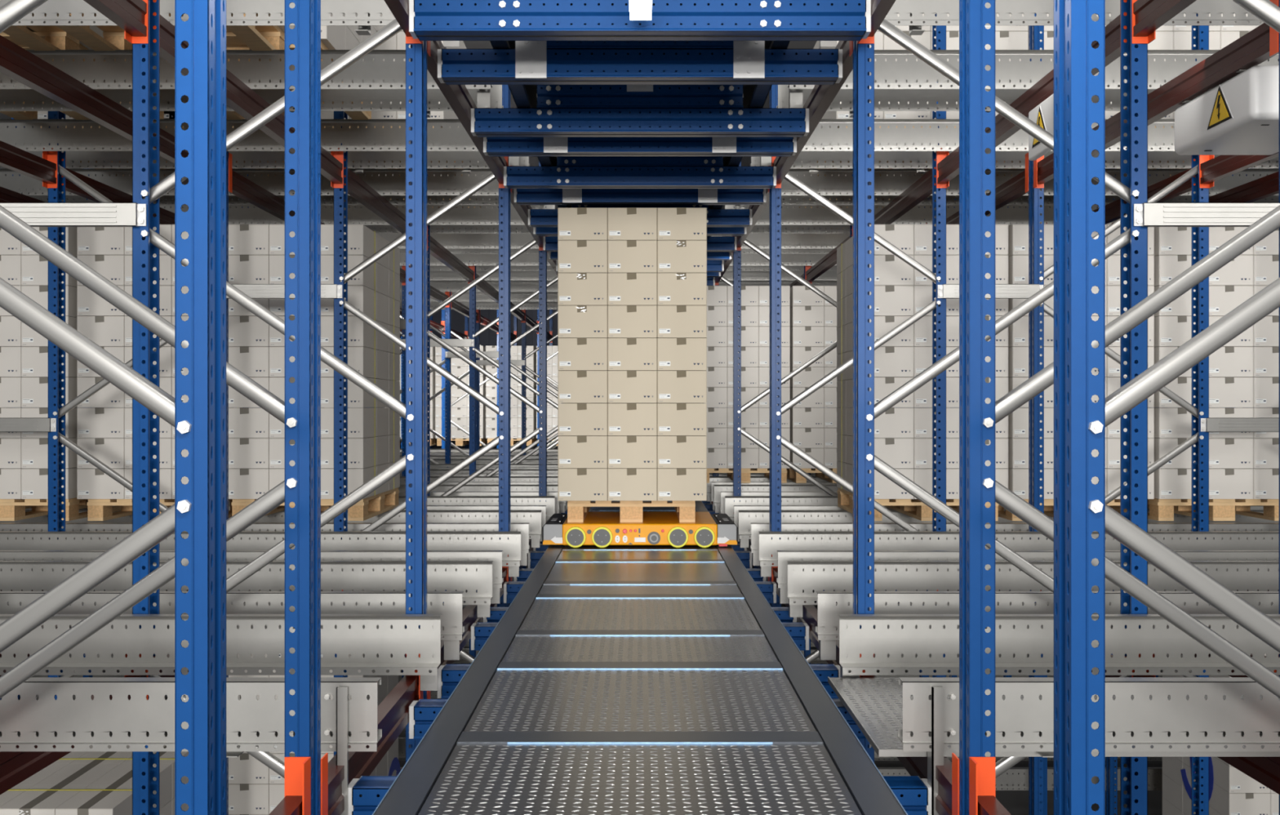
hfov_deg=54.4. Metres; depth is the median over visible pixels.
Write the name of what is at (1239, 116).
electrical box
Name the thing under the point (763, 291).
carton
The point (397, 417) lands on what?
carton
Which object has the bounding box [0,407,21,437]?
carton
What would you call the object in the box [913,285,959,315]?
carton
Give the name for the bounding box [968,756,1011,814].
beam
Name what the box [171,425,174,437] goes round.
carton
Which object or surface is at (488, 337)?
wall
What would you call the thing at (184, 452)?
carton
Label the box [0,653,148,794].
beam
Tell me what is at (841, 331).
carton
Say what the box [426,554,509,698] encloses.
beam
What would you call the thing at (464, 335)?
beam
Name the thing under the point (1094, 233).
carton
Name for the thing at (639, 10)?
lamp
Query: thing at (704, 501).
cross beam
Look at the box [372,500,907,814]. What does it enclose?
track
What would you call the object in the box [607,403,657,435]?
carton
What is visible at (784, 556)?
rail
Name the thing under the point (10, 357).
carton
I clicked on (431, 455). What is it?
rail
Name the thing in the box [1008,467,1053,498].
carton
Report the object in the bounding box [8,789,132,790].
band
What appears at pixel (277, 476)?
carton
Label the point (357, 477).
carton
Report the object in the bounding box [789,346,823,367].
carton
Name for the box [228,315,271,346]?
carton
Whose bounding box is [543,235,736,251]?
cross beam
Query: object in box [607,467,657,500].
carton
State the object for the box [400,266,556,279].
rail
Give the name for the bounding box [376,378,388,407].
carton
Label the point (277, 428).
carton
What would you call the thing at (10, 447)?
carton
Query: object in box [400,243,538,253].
rail
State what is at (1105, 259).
carton
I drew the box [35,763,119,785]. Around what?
carton
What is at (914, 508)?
pallet
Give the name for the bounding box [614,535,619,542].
socket
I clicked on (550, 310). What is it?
frame
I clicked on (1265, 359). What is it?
carton
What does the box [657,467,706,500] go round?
carton
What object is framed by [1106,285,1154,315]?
carton
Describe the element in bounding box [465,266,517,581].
frame
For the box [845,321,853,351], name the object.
carton
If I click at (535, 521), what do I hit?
rail
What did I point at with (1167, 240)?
carton
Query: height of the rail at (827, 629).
0.270 m
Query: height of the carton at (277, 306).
0.198 m
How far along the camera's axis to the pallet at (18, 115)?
7.34 m
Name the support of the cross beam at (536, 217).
attached to the beam at (522, 210)
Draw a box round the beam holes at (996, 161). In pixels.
[995,160,1024,176]
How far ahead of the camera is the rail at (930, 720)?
3.38 m
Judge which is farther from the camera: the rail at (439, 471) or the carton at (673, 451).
the rail at (439, 471)
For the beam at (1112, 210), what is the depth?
8.12 m
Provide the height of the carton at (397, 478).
0.198 m
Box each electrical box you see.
[1028,93,1053,160]
[1174,65,1279,155]
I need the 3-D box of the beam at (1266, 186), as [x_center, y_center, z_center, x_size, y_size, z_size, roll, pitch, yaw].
[3.999,-1.444,9.066,0.062,0.237,2.882,0,0,0]
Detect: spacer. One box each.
[0,417,56,431]
[226,284,342,298]
[400,319,410,329]
[402,338,474,346]
[445,351,502,357]
[475,360,524,365]
[937,284,1043,298]
[1200,417,1279,431]
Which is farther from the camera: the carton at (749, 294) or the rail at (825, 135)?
the carton at (749, 294)
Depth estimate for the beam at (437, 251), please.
11.92 m
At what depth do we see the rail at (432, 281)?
15.39 m
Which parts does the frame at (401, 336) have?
upright post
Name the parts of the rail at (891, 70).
rail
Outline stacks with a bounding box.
[26,13,1279,814]
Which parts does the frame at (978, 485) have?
upright post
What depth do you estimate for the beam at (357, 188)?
8.48 m
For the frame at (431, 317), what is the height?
6.650 m
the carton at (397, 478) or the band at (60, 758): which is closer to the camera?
the band at (60, 758)
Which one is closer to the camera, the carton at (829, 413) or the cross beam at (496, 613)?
the cross beam at (496, 613)
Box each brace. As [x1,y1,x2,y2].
[0,202,146,226]
[1133,202,1279,226]
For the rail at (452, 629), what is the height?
0.270 m
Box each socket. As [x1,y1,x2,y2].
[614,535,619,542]
[622,535,627,542]
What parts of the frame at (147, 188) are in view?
upright post, upright post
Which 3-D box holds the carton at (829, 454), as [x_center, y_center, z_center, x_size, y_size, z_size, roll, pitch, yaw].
[1.970,0.500,12.467,0.308,0.198,0.417,0,0,0]
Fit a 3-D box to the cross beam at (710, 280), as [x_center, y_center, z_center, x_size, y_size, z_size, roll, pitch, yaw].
[0.000,-1.409,13.280,1.594,0.228,0.126,0,0,0]
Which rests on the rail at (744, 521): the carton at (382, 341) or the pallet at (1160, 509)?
the pallet at (1160, 509)
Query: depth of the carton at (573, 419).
7.84 m
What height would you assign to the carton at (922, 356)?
0.198 m
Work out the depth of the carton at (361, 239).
8.15 m
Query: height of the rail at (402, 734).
0.270 m
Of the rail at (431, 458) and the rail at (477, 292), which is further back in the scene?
the rail at (431, 458)
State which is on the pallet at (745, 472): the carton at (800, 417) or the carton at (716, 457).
the carton at (716, 457)
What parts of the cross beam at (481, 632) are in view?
plate, plate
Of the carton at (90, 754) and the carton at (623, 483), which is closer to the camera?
the carton at (90, 754)
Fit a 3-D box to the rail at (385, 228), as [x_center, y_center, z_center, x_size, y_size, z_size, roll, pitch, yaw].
[-7.714,-1.585,11.000,14.000,0.270,0.068,0,0,0]
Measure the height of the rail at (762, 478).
0.272 m
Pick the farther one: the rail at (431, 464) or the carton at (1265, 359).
the rail at (431, 464)
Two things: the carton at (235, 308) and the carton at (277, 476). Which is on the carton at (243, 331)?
the carton at (235, 308)
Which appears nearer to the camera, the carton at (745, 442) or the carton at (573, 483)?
the carton at (573, 483)
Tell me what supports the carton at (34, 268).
on the carton at (39, 294)
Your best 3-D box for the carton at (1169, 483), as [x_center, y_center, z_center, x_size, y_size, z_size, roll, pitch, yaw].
[3.555,0.500,8.357,0.308,0.198,0.417,0,0,0]
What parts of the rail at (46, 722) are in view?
rail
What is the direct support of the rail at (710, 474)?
on the beam
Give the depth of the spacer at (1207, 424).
7.49 m
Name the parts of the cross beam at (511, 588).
plate, plate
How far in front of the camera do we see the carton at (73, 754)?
7.22 m
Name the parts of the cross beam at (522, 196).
plate, hanger plate, hanger plate, plate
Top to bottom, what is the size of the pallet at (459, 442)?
0.144 m
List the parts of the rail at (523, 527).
rail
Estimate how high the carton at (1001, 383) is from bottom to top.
0.198 m
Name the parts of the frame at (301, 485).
upright post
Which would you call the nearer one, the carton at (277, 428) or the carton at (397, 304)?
the carton at (277, 428)
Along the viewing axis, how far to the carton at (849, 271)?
8.83 m
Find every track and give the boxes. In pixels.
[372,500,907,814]
[489,40,790,208]
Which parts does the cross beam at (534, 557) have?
plate, plate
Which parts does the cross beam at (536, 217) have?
plate, plate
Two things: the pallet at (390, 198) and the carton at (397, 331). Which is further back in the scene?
the pallet at (390, 198)
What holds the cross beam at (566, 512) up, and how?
attached to the beam
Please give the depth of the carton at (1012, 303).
8.15 m
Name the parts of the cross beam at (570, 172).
plate, plate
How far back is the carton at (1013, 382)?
8.15 m
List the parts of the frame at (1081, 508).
upright post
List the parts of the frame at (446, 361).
upright post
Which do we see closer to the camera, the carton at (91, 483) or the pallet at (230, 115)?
the pallet at (230, 115)
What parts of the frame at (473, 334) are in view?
upright post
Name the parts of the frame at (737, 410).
upright post, upright post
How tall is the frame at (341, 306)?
6.650 m
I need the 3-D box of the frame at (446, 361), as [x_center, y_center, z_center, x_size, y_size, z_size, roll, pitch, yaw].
[-3.050,0.284,16.534,1.060,6.650,0.105,0,0,0]
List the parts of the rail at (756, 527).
rail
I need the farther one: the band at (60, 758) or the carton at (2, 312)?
the carton at (2, 312)
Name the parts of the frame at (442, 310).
upright post, upright post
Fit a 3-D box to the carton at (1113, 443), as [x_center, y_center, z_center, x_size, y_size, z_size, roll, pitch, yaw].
[3.215,0.300,8.357,0.308,0.198,0.417,0,0,0]
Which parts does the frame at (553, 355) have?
upright post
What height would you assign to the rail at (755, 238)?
0.272 m
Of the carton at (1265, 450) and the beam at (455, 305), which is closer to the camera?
the carton at (1265, 450)
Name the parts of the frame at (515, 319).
upright post, upright post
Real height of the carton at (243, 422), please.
0.198 m
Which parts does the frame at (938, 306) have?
upright post, upright post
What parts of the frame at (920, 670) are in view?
upright post, upright post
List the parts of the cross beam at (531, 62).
plate, hanger plate, hanger plate, plate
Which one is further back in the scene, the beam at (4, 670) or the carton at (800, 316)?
the carton at (800, 316)
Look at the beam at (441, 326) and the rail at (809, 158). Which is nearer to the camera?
the rail at (809, 158)
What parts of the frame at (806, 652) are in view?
upright post, upright post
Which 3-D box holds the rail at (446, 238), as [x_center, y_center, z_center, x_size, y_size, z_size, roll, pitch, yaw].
[-7.714,-1.586,11.984,14.000,0.272,0.124,0,0,0]
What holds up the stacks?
on the pallet
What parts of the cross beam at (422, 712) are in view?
plate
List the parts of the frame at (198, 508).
upright post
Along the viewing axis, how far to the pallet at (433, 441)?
24.67 m
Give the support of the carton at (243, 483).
on the pallet at (365, 508)
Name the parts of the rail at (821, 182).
rail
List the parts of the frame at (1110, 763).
upright post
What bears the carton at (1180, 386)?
on the carton at (1169, 422)
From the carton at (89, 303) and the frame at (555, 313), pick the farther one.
the frame at (555, 313)
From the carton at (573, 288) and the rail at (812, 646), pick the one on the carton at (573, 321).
the carton at (573, 288)
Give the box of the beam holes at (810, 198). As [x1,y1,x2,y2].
[791,198,889,228]
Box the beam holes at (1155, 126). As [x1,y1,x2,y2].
[1105,125,1189,176]
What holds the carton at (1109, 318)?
on the carton at (1113, 366)
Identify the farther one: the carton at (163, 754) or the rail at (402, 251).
the rail at (402, 251)
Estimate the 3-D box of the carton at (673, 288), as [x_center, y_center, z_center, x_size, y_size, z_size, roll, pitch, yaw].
[0.265,-0.747,8.038,0.311,0.204,0.401,0,0,0]
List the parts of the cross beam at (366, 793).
plate, plate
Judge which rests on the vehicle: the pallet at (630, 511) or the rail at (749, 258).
the pallet at (630, 511)
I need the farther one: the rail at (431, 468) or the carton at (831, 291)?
the rail at (431, 468)
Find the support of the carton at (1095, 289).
on the carton at (1094, 317)
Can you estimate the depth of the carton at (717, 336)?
12.26 m
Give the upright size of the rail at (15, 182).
0.272 m
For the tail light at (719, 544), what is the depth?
7.83 m
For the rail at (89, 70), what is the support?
attached to the beam at (458, 96)
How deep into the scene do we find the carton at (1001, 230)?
8.15 m
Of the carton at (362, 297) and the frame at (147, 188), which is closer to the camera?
the frame at (147, 188)
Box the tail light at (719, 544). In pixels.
[718,543,727,546]
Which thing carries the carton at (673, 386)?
on the carton at (673, 419)
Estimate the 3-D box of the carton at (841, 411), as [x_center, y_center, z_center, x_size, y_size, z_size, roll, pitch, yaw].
[1.640,0.100,9.190,0.308,0.198,0.417,0,0,0]
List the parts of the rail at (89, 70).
rail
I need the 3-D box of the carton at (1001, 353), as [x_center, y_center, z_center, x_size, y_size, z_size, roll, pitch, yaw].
[2.260,-0.300,8.357,0.308,0.198,0.417,0,0,0]
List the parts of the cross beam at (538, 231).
plate, plate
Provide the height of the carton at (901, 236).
0.198 m
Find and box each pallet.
[0,13,79,61]
[0,43,164,119]
[0,497,121,520]
[40,125,174,176]
[44,13,284,61]
[87,498,232,520]
[165,40,372,119]
[165,125,284,176]
[231,487,399,520]
[324,125,462,176]
[390,198,488,228]
[400,437,436,445]
[436,437,487,445]
[487,437,537,445]
[567,500,695,522]
[706,467,786,483]
[786,467,836,483]
[837,487,998,520]
[998,498,1127,520]
[1112,497,1279,520]
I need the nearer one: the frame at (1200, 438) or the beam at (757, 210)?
the frame at (1200, 438)
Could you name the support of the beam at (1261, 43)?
attached to the frame at (1279, 0)
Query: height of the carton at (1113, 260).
0.198 m
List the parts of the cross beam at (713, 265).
plate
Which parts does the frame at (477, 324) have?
upright post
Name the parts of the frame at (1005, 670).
upright post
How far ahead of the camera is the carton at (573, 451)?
7.84 m
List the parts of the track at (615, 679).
tread plate, tread plate, tread plate, tread plate, tread plate, tread plate, tread plate, tread plate, tread plate, tread plate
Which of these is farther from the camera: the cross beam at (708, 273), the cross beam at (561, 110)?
the cross beam at (708, 273)
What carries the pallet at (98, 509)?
on the rail at (535, 521)
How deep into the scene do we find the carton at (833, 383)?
12.26 m
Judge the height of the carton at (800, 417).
0.198 m
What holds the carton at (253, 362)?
on the carton
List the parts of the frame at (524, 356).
upright post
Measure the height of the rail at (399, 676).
0.272 m
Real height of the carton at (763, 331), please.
0.198 m
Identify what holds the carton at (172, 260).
on the carton at (184, 289)
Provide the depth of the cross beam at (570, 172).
7.27 m
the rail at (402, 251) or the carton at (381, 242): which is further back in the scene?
the rail at (402, 251)
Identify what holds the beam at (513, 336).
attached to the frame at (442, 310)
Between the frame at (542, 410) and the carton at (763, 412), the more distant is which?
the carton at (763, 412)
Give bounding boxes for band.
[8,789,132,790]
[59,758,174,759]
[373,231,375,495]
[393,248,394,488]
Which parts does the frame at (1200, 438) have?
upright post, upright post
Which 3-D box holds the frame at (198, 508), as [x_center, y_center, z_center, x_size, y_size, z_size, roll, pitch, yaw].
[-1.323,0.284,2.331,1.059,6.650,0.118,0,0,0]
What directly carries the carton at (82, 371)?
on the carton at (110, 396)
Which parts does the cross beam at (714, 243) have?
plate, plate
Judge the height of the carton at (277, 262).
0.198 m
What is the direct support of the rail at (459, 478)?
on the beam
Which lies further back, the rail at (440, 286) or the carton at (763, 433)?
the rail at (440, 286)
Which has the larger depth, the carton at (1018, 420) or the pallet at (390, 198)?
the pallet at (390, 198)
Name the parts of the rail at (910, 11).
rail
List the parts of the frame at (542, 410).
upright post, upright post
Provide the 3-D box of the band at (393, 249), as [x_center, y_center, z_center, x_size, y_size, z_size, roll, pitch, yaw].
[-2.277,-0.301,9.150,0.938,1.802,0.011,0,0,0]
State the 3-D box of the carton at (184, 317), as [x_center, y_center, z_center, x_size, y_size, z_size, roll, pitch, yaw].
[-2.915,-0.500,8.357,0.308,0.198,0.417,0,0,0]
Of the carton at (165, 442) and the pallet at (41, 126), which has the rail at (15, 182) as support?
the pallet at (41, 126)
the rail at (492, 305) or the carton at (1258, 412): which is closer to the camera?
the carton at (1258, 412)
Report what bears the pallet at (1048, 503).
on the rail at (744, 521)
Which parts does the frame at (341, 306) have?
upright post, upright post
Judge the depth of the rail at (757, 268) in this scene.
13.96 m
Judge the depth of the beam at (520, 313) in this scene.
18.69 m
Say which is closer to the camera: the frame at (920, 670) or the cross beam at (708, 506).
the frame at (920, 670)
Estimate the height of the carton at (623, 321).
0.204 m
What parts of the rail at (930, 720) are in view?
rail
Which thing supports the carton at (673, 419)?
on the carton at (673, 451)
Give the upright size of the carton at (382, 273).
0.198 m
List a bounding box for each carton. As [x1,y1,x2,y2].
[0,227,21,254]
[0,254,22,285]
[0,285,21,315]
[0,315,25,346]
[0,346,22,377]
[0,377,21,407]
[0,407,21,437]
[0,437,25,468]
[0,468,21,498]
[0,784,34,806]
[0,784,88,814]
[17,763,68,785]
[21,226,76,257]
[21,254,78,287]
[21,284,76,317]
[21,315,76,346]
[21,346,78,377]
[21,377,76,407]
[21,407,76,437]
[21,437,80,468]
[21,467,76,498]
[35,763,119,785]
[52,744,93,763]
[55,784,132,814]
[70,744,132,763]
[76,226,124,254]
[76,254,124,285]
[76,285,124,315]
[76,315,127,346]
[76,346,124,377]
[76,377,124,407]
[76,407,124,437]
[76,437,128,468]
[76,468,124,498]
[90,763,171,808]
[121,744,188,799]
[124,224,171,254]
[124,254,172,285]
[124,285,171,315]
[124,315,173,346]
[124,346,172,377]
[124,377,171,407]
[124,407,171,437]
[124,437,174,468]
[124,468,171,498]
[171,224,188,244]
[171,257,185,285]
[171,285,188,315]
[171,315,188,325]
[171,346,188,377]
[171,377,188,402]
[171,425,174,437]
[171,438,188,468]
[171,468,188,498]
[228,224,269,255]
[228,254,269,284]
[228,298,269,315]
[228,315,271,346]
[228,346,269,377]
[228,377,269,407]
[228,407,269,437]
[228,437,271,468]
[228,468,269,498]
[269,224,295,254]
[269,254,295,284]
[269,298,294,315]
[269,315,295,346]
[269,346,295,377]
[269,377,295,404]
[269,413,284,437]
[269,437,295,468]
[269,468,284,489]
[320,224,376,262]
[320,254,376,290]
[320,285,376,319]
[320,315,376,349]
[320,346,376,377]
[320,377,376,407]
[320,407,376,437]
[320,436,376,468]
[320,466,376,498]
[375,262,388,296]
[375,349,388,379]
[375,462,388,494]
[376,233,388,268]
[376,291,388,324]
[376,320,388,351]
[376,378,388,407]
[376,407,388,435]
[376,435,388,465]
[388,241,399,275]
[388,269,399,301]
[388,297,399,328]
[388,324,399,354]
[388,352,399,380]
[388,379,399,399]
[388,407,399,435]
[388,434,399,462]
[388,461,399,490]
[557,207,607,239]
[557,240,607,272]
[557,272,607,305]
[557,305,607,337]
[557,337,607,370]
[557,370,608,403]
[557,403,607,435]
[557,435,608,467]
[557,467,608,500]
[607,207,657,239]
[607,240,657,272]
[607,272,657,305]
[607,305,657,337]
[607,337,657,370]
[607,370,657,403]
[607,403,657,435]
[607,435,657,467]
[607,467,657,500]
[656,370,706,403]
[657,207,706,239]
[657,240,706,272]
[657,272,706,305]
[657,305,706,337]
[657,337,706,370]
[657,403,706,435]
[657,435,706,467]
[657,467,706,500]
[705,386,727,407]
[706,285,727,306]
[706,306,727,326]
[706,326,727,346]
[706,346,727,367]
[706,366,727,386]
[706,407,727,427]
[706,427,727,448]
[706,448,727,467]
[726,326,758,346]
[726,346,758,367]
[727,285,758,306]
[727,306,758,326]
[727,366,758,386]
[727,386,758,407]
[727,407,758,427]
[727,427,758,448]
[727,448,758,467]
[757,346,790,367]
[758,285,790,306]
[758,306,790,326]
[758,326,790,346]
[758,367,790,386]
[758,386,790,407]
[758,407,790,427]
[758,427,790,448]
[758,448,790,467]
[789,326,823,347]
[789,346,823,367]
[790,285,823,307]
[790,306,823,327]
[790,366,823,387]
[790,386,823,407]
[790,407,823,427]
[790,426,823,448]
[790,448,823,467]
[822,346,836,367]
[823,285,836,306]
[823,306,836,326]
[823,326,836,346]
[823,366,839,386]
[823,386,836,407]
[823,407,836,427]
[823,427,838,448]
[823,448,836,467]
[836,241,845,275]
[836,269,845,301]
[836,297,845,328]
[836,324,845,354]
[836,352,845,380]
[836,379,845,407]
[836,407,845,435]
[836,434,845,462]
[836,460,845,489]
[845,235,853,268]
[845,264,853,296]
[845,293,853,324]
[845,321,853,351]
[845,350,853,379]
[845,378,853,407]
[845,407,853,435]
[845,435,853,464]
[845,462,853,492]
[869,224,913,254]
[869,254,913,285]
[869,284,913,315]
[869,315,913,346]
[869,346,913,377]
[869,377,913,407]
[869,407,913,437]
[869,437,913,468]
[869,468,913,498]
[911,315,959,346]
[911,437,959,468]
[913,224,959,255]
[913,254,959,285]
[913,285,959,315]
[913,346,959,377]
[913,377,959,407]
[913,407,959,437]
[913,468,959,498]
[984,224,1008,254]
[984,254,1008,284]
[984,315,1008,346]
[984,346,1008,377]
[984,377,1008,404]
[984,437,1008,468]
[985,298,1008,315]
[995,415,1008,437]
[995,468,1008,488]
[1005,315,1053,346]
[1005,437,1053,468]
[1007,346,1053,377]
[1008,224,1053,256]
[1008,254,1053,285]
[1008,285,1053,315]
[1008,377,1053,407]
[1008,407,1053,437]
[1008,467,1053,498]
[1091,224,1106,244]
[1091,285,1106,315]
[1091,315,1106,325]
[1091,354,1106,377]
[1091,377,1106,402]
[1091,438,1106,468]
[1091,468,1106,495]
[1094,258,1106,285]
[1105,437,1154,468]
[1106,224,1154,254]
[1106,254,1154,285]
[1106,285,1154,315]
[1106,315,1154,346]
[1106,346,1154,377]
[1106,377,1154,407]
[1106,407,1154,437]
[1106,468,1154,498]
[1150,437,1195,468]
[1151,315,1195,346]
[1153,254,1195,286]
[1154,226,1195,256]
[1154,285,1195,316]
[1154,346,1195,377]
[1154,377,1195,407]
[1154,407,1195,437]
[1154,468,1195,498]
[1208,226,1253,254]
[1208,254,1253,285]
[1208,284,1253,315]
[1208,315,1253,346]
[1208,346,1253,377]
[1208,377,1253,407]
[1208,407,1253,437]
[1208,437,1253,468]
[1208,468,1253,498]
[1248,437,1279,468]
[1249,315,1279,346]
[1252,254,1279,285]
[1252,346,1279,377]
[1253,227,1279,254]
[1253,285,1279,315]
[1253,377,1279,407]
[1253,407,1279,437]
[1253,468,1279,498]
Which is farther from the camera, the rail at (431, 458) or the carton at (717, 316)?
the rail at (431, 458)
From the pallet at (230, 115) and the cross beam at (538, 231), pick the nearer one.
the pallet at (230, 115)
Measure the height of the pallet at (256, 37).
0.144 m
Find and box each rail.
[0,0,459,48]
[0,49,492,107]
[0,80,503,117]
[0,119,519,166]
[0,142,529,173]
[0,168,539,208]
[0,510,541,547]
[0,522,529,565]
[0,531,520,576]
[0,550,503,603]
[0,560,493,617]
[0,591,464,659]
[0,613,441,690]
[0,676,382,814]
[1,690,441,699]
[12,188,544,208]
[25,505,546,541]
[31,671,401,682]
[34,669,401,675]
[69,648,479,663]
[160,204,555,224]
[228,495,555,521]
[230,218,530,233]
[374,228,538,248]
[398,484,565,512]
[398,491,559,513]
[398,726,405,737]
[398,737,410,760]
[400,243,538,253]
[400,248,550,265]
[400,260,554,271]
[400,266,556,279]
[400,275,557,283]
[400,279,557,291]
[400,287,557,294]
[400,291,557,301]
[400,297,557,303]
[400,300,557,309]
[400,448,557,450]
[400,450,557,451]
[400,451,557,453]
[400,453,557,457]
[400,454,557,457]
[400,469,557,473]
[400,473,557,480]
[400,475,557,481]
[400,481,567,509]
[427,463,557,466]
[430,462,557,466]
[430,466,558,473]
[431,457,557,462]
[432,458,557,462]
[463,640,478,652]
[706,475,828,501]
[709,473,824,480]
[710,472,815,473]
[711,481,836,509]
[714,484,838,512]
[718,275,836,283]
[718,279,836,285]
[720,266,836,279]
[720,491,837,513]
[724,204,1119,224]
[724,495,837,521]
[725,260,836,271]
[729,248,836,265]
[733,505,1263,541]
[735,188,1279,208]
[738,510,1279,547]
[739,168,1279,208]
[741,228,849,248]
[741,243,836,253]
[749,218,1053,233]
[750,142,1279,173]
[750,522,1279,565]
[759,531,1279,576]
[760,119,1174,166]
[776,80,1165,117]
[776,550,1279,603]
[786,560,1279,617]
[787,49,1279,107]
[800,648,1028,663]
[801,640,816,652]
[815,591,1279,659]
[817,125,955,176]
[818,0,1263,48]
[827,676,1279,756]
[838,613,1279,677]
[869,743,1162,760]
[875,671,1162,677]
[876,669,1162,675]
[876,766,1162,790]
[897,676,1279,814]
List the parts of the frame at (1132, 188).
upright post, upright post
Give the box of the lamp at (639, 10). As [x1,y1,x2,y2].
[628,0,652,20]
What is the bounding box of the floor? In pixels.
[74,560,1162,814]
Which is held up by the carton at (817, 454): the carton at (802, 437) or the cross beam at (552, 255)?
the carton at (802, 437)
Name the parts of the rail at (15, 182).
rail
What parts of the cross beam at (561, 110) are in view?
plate, mounting plate, plate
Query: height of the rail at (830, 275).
0.272 m
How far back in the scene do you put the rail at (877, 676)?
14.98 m
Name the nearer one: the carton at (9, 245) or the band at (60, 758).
the band at (60, 758)
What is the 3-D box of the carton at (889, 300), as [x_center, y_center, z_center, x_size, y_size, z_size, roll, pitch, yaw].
[1.640,-0.700,8.357,0.308,0.198,0.417,0,0,0]
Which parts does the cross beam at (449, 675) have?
plate, plate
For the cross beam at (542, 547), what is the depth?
9.30 m
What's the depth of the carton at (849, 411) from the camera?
8.83 m
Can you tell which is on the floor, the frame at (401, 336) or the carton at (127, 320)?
the frame at (401, 336)
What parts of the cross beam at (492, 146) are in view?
plate, hanger plate, hanger plate, plate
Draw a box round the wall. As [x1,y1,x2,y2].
[380,227,848,531]
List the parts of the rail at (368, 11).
rail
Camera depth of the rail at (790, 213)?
10.45 m
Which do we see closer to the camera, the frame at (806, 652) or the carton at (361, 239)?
the carton at (361, 239)
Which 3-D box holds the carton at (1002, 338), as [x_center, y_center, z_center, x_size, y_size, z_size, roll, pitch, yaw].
[2.260,-0.500,8.357,0.308,0.198,0.417,0,0,0]
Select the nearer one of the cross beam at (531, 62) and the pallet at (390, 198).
the cross beam at (531, 62)
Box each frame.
[0,0,226,814]
[0,0,320,814]
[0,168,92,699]
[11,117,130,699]
[48,111,228,814]
[132,0,426,814]
[333,84,510,755]
[374,227,450,591]
[400,260,405,731]
[400,336,401,448]
[426,161,546,581]
[427,306,479,592]
[430,306,432,448]
[441,307,498,606]
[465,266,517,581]
[469,227,557,663]
[502,310,558,466]
[521,227,557,568]
[537,309,557,448]
[549,307,557,448]
[712,227,810,663]
[733,161,853,581]
[769,13,946,676]
[853,0,1147,814]
[919,198,1047,814]
[959,0,1279,814]
[1003,206,1097,676]
[1028,13,1208,814]
[1053,0,1279,814]
[1106,168,1233,814]
[1279,0,1279,814]
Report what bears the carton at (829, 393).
on the carton at (829, 413)
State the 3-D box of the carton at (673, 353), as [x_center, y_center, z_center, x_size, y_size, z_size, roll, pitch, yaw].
[0.265,-0.336,8.039,0.311,0.204,0.400,0,0,0]
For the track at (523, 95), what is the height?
0.148 m
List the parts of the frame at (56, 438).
upright post, upright post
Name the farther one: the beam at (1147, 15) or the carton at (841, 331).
the carton at (841, 331)
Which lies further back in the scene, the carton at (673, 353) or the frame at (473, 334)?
the frame at (473, 334)
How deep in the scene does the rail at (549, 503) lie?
10.45 m
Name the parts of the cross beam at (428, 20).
plate, plate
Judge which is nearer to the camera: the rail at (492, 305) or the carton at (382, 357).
the carton at (382, 357)
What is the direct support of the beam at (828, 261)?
attached to the frame at (806, 652)
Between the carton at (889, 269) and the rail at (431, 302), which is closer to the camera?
the carton at (889, 269)
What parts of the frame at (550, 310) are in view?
upright post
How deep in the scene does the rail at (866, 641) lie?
4.45 m
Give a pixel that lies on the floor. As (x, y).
(1015, 802)
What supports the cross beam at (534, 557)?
attached to the beam at (531, 548)
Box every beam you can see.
[0,35,188,163]
[0,140,57,187]
[0,186,45,202]
[0,589,187,675]
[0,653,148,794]
[61,152,174,224]
[83,0,148,44]
[152,0,343,187]
[153,589,342,676]
[228,152,324,224]
[268,756,311,814]
[320,653,422,814]
[343,158,427,250]
[348,775,931,814]
[383,0,422,44]
[400,263,405,284]
[408,0,871,40]
[408,265,449,306]
[408,698,866,739]
[426,40,508,187]
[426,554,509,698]
[427,228,475,283]
[430,320,444,333]
[437,40,842,84]
[437,663,839,698]
[445,328,467,338]
[450,291,479,322]
[471,84,808,137]
[471,622,808,650]
[475,273,498,303]
[480,314,498,333]
[483,137,796,156]
[483,606,796,622]
[503,156,776,188]
[503,581,776,603]
[510,165,545,250]
[510,301,525,322]
[510,330,516,342]
[510,536,541,581]
[514,188,765,204]
[514,568,765,581]
[526,315,538,333]
[528,204,751,226]
[528,551,751,568]
[533,226,746,235]
[533,543,746,551]
[541,328,552,342]
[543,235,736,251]
[546,251,557,275]
[548,251,731,259]
[555,259,724,271]
[559,511,720,514]
[564,503,715,511]
[701,500,711,503]
[706,271,720,276]
[706,276,715,285]
[715,251,733,284]
[734,165,769,250]
[738,536,769,581]
[770,40,853,187]
[770,554,839,665]
[789,273,804,287]
[804,228,852,283]
[852,158,936,235]
[857,0,896,44]
[859,653,959,814]
[925,152,1028,224]
[936,0,1127,187]
[937,589,1126,676]
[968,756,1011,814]
[1033,0,1279,187]
[1040,155,1195,224]
[1040,589,1279,676]
[1111,171,1279,223]
[1131,0,1196,44]
[1131,653,1279,794]
[1199,151,1279,187]
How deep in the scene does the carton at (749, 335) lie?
12.26 m
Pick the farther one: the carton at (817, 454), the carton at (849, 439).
the carton at (817, 454)
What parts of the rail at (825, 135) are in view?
rail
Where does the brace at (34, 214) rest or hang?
attached to the frame at (147, 188)
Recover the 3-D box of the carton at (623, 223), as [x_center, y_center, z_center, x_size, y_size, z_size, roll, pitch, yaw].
[-0.048,-1.157,8.039,0.311,0.204,0.400,0,0,0]
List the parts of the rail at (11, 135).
rail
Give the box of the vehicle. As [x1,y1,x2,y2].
[542,511,737,547]

